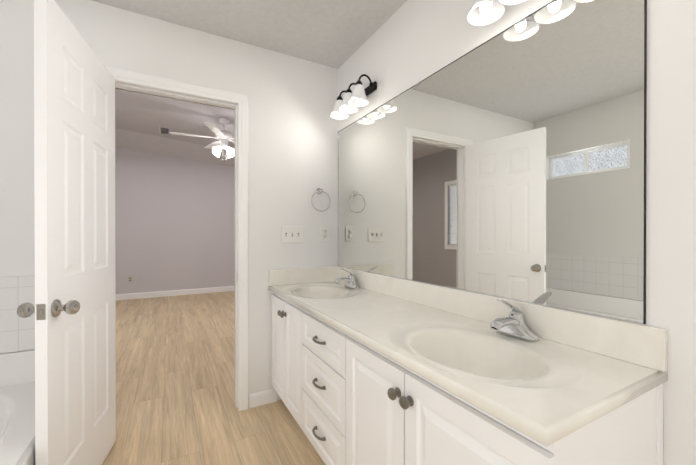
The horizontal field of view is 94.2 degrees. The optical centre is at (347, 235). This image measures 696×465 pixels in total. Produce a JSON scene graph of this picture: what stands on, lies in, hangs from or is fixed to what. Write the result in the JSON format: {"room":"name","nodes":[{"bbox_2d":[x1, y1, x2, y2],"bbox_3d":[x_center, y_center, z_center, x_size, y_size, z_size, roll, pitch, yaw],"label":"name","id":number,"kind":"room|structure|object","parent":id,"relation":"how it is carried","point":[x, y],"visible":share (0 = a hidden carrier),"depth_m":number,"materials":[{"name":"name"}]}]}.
{"room":"bathroom","nodes":[
{"label":"bathroom","id":0,"kind":"room"},
{"bbox_2d":[0,0,337,399],"bbox_3d":[-0.905,-0.563,2.118,5.600,3.450,0.120,0,0,-29],"label":"wall","id":1,"kind":"structure","parent":0,"point":[292,145],"depth_m":2.19,"materials":[{"name":"paint"}]},
{"bbox_2d":[0,275,34,353],"bbox_3d":[-1.852,0.394,1.525,1.036,0.379,0.010,0,0,-29],"label":"wall tile","id":2,"kind":"structure","parent":1,"relation":"attached to","point":[17,333],"depth_m":1.62,"materials":[{"name":"white tile"}]},
{"bbox_2d":[17,0,115,464],"bbox_3d":[-1.233,0.139,1.464,0.214,2.025,0.710,0,0,-29],"label":"door","id":3,"kind":"structure","parent":1,"relation":"in","point":[73,309],"depth_m":1.33,"materials":[{"name":"white paint"}]},
{"bbox_2d":[105,66,248,410],"bbox_3d":[-1.064,0.112,2.033,0.828,2.101,0.158,0,0,-29],"label":"door frame","id":4,"kind":"structure","parent":1,"relation":"attached to","point":[145,80],"depth_m":2.14,"materials":[{"name":"white wood"}]},
{"bbox_2d":[249,388,276,407],"bbox_3d":[-0.325,1.122,0.317,2.547,0.091,3.605,0,0,-29],"label":"baseboard","id":5,"kind":"structure","parent":1,"relation":"attached to","point":[260,398],"depth_m":2.22,"materials":[{"name":"white wood"}]},
{"bbox_2d":[281,226,302,242],"bbox_3d":[-0.397,-0.007,2.319,0.166,0.119,0.020,0,0,-29],"label":"switch plate","id":6,"kind":"object","parent":1,"relation":"attached to","point":[291,234],"visible":1,"depth_m":2.32,"materials":[{"name":"white plastic"}]},
{"bbox_2d":[311,188,330,211],"bbox_3d":[-0.206,-0.267,2.405,0.155,0.179,0.052,0,0,-29],"label":"towel ring","id":7,"kind":"object","parent":1,"relation":"attached to","point":[319,191],"visible":0.96,"depth_m":2.40,"materials":[{"name":"silver metal"}]},
{"bbox_2d":[320,226,328,241],"bbox_3d":[-0.176,-0.013,2.447,0.074,0.119,0.008,0,0,-29],"label":"electrical outlet plate","id":8,"kind":"object","parent":1,"relation":"attached to","point":[324,233],"visible":1,"depth_m":2.44,"materials":[{"name":"white plastic"}]},
{"bbox_2d":[115,89,233,166],"bbox_3d":[-2.058,-1.778,4.210,5.600,1.034,4.665,0,0,-29],"label":"ceiling","id":9,"kind":"structure","parent":0,"point":[140,119],"depth_m":5.14,"materials":[{"name":"paint"}]},
{"bbox_2d":[159,126,173,134],"bbox_3d":[-3.011,-1.744,5.424,0.270,0.015,0.400,0,0,-29],"label":"ceiling vent","id":10,"kind":"object","parent":9,"relation":"in","point":[163,130],"visible":0.67,"depth_m":5.37,"materials":[{"name":"silver metal"}]},
{"bbox_2d":[169,118,233,160],"bbox_3d":[-1.842,-1.382,4.684,1.305,0.605,1.330,0,0,-29],"label":"fan","id":11,"kind":"object","parent":9,"relation":"hanging from","point":[224,136],"visible":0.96,"depth_m":4.62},
{"bbox_2d":[115,147,234,293],"bbox_3d":[-3.212,-0.578,6.310,5.840,3.450,0.120,0,0,-29],"label":"wall","id":12,"kind":"structure","parent":0,"point":[174,223],"depth_m":6.16,"materials":[{"name":"paint"}]},
{"bbox_2d":[128,276,132,282],"bbox_3d":[-3.935,0.789,5.844,0.072,0.116,0.007,0,0,-29],"label":"outlet","id":13,"kind":"object","parent":12,"relation":"attached to","point":[130,278],"visible":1,"depth_m":5.84,"materials":[{"name":"beige plastic"}]},
{"bbox_2d":[116,286,234,299],"bbox_3d":[-3.179,1.095,6.257,5.600,0.105,0.014,0,0,-29],"label":"baseboard","id":14,"kind":"structure","parent":12,"relation":"attached to","point":[170,293],"depth_m":6.16,"materials":[{"name":"white wood"}]},
{"bbox_2d":[102,291,325,464],"bbox_3d":[-1.161,1.190,2.588,5.840,0.060,8.630,0,0,-29],"label":"floor","id":15,"kind":"structure","parent":0,"point":[175,380],"depth_m":2.31,"materials":[{"name":"wood"}]},
{"bbox_2d":[0,350,34,464],"bbox_3d":[-1.423,0.876,0.704,0.972,0.577,1.843,0,0,-29],"label":"bathtub","id":16,"kind":"object","parent":15,"relation":"on","point":[17,408],"visible":0.56,"depth_m":1.42,"materials":[{"name":"white ceramic"}]},
{"bbox_2d":[271,309,338,424],"bbox_3d":[-0.162,0.862,2.118,0.520,0.600,0.599,0,0,-29],"label":"base cabinet","id":17,"kind":"object","parent":15,"relation":"on","point":[286,328],"depth_m":1.90,"materials":[{"name":"white wood"}]},
{"bbox_2d":[299,330,393,464],"bbox_3d":[0.101,0.863,1.640,0.520,0.600,0.492,0,0,-29],"label":"base cabinet","id":18,"kind":"object","parent":15,"relation":"on","point":[322,357],"depth_m":1.47,"materials":[{"name":"white wood"}]},
{"bbox_2d":[339,361,457,464],"bbox_3d":[0.309,0.865,1.262,0.520,0.600,0.370,0,0,-29],"label":"base cabinet","id":19,"kind":"object","parent":15,"relation":"on","point":[347,399],"depth_m":1.10,"materials":[{"name":"white wood"}]},
{"bbox_2d":[399,397,662,464],"bbox_3d":[0.499,0.866,0.916,0.520,0.600,0.421,0,0,-29],"label":"base cabinet","id":20,"kind":"object","parent":15,"relation":"on","point":[455,431],"depth_m":0.75,"materials":[{"name":"white wood"}]},
{"bbox_2d":[268,266,667,445],"bbox_3d":[0.141,0.369,1.544,0.542,0.256,1.895,0,0,-29],"label":"countertop","id":21,"kind":"structure","parent":20,"relation":"on","point":[568,373],"depth_m":1.04,"materials":[{"name":"stone"}]},
{"bbox_2d":[335,268,359,288],"bbox_3d":[-0.019,0.281,2.163,0.156,0.134,0.158,0,0,-29],"label":"faucet","id":22,"kind":"object","parent":21,"relation":"on","point":[350,280],"visible":1,"depth_m":2.15,"materials":[{"name":"silver metal"}]},
{"bbox_2d":[489,299,538,340],"bbox_3d":[0.552,0.285,1.125,0.156,0.134,0.158,0,0,-29],"label":"faucet","id":23,"kind":"object","parent":21,"relation":"on","point":[513,324],"visible":1,"depth_m":1.11,"materials":[{"name":"silver metal"}]},
{"bbox_2d":[91,0,406,68],"bbox_3d":[-0.310,-1.322,0.283,2.787,0.080,3.785,0,0,-29],"label":"ceiling","id":24,"kind":"structure","parent":0,"point":[337,34],"depth_m":1.94,"materials":[{"name":"paint"}]},
{"bbox_2d":[338,0,695,464],"bbox_3d":[0.873,-0.059,0.904,0.120,2.450,3.725,0,0,-29],"label":"wall","id":25,"kind":"structure","parent":0,"point":[406,45],"depth_m":0.85,"materials":[{"name":"paint"}]},
{"bbox_2d":[330,74,376,119],"bbox_3d":[0.025,-0.917,2.132,0.176,0.188,0.391,0,0,-29],"label":"light","id":26,"kind":"object","parent":25,"relation":"attached to","point":[348,103],"visible":1,"depth_m":2.08,"materials":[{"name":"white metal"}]},
{"bbox_2d":[338,0,646,324],"bbox_3d":[0.367,-0.276,1.688,0.008,1.038,1.842,0,0,-29],"label":"mirror glass","id":27,"kind":"object","parent":25,"relation":"attached to","point":[509,163],"visible":1,"depth_m":1.19,"materials":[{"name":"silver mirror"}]},
{"bbox_2d":[467,0,526,25],"bbox_3d":[0.594,-0.914,1.099,0.176,0.188,0.391,0,0,-29],"label":"light","id":28,"kind":"object","parent":25,"relation":"attached to","point":[483,12],"visible":1,"depth_m":1.21,"materials":[{"name":"white glass"}]}
]}

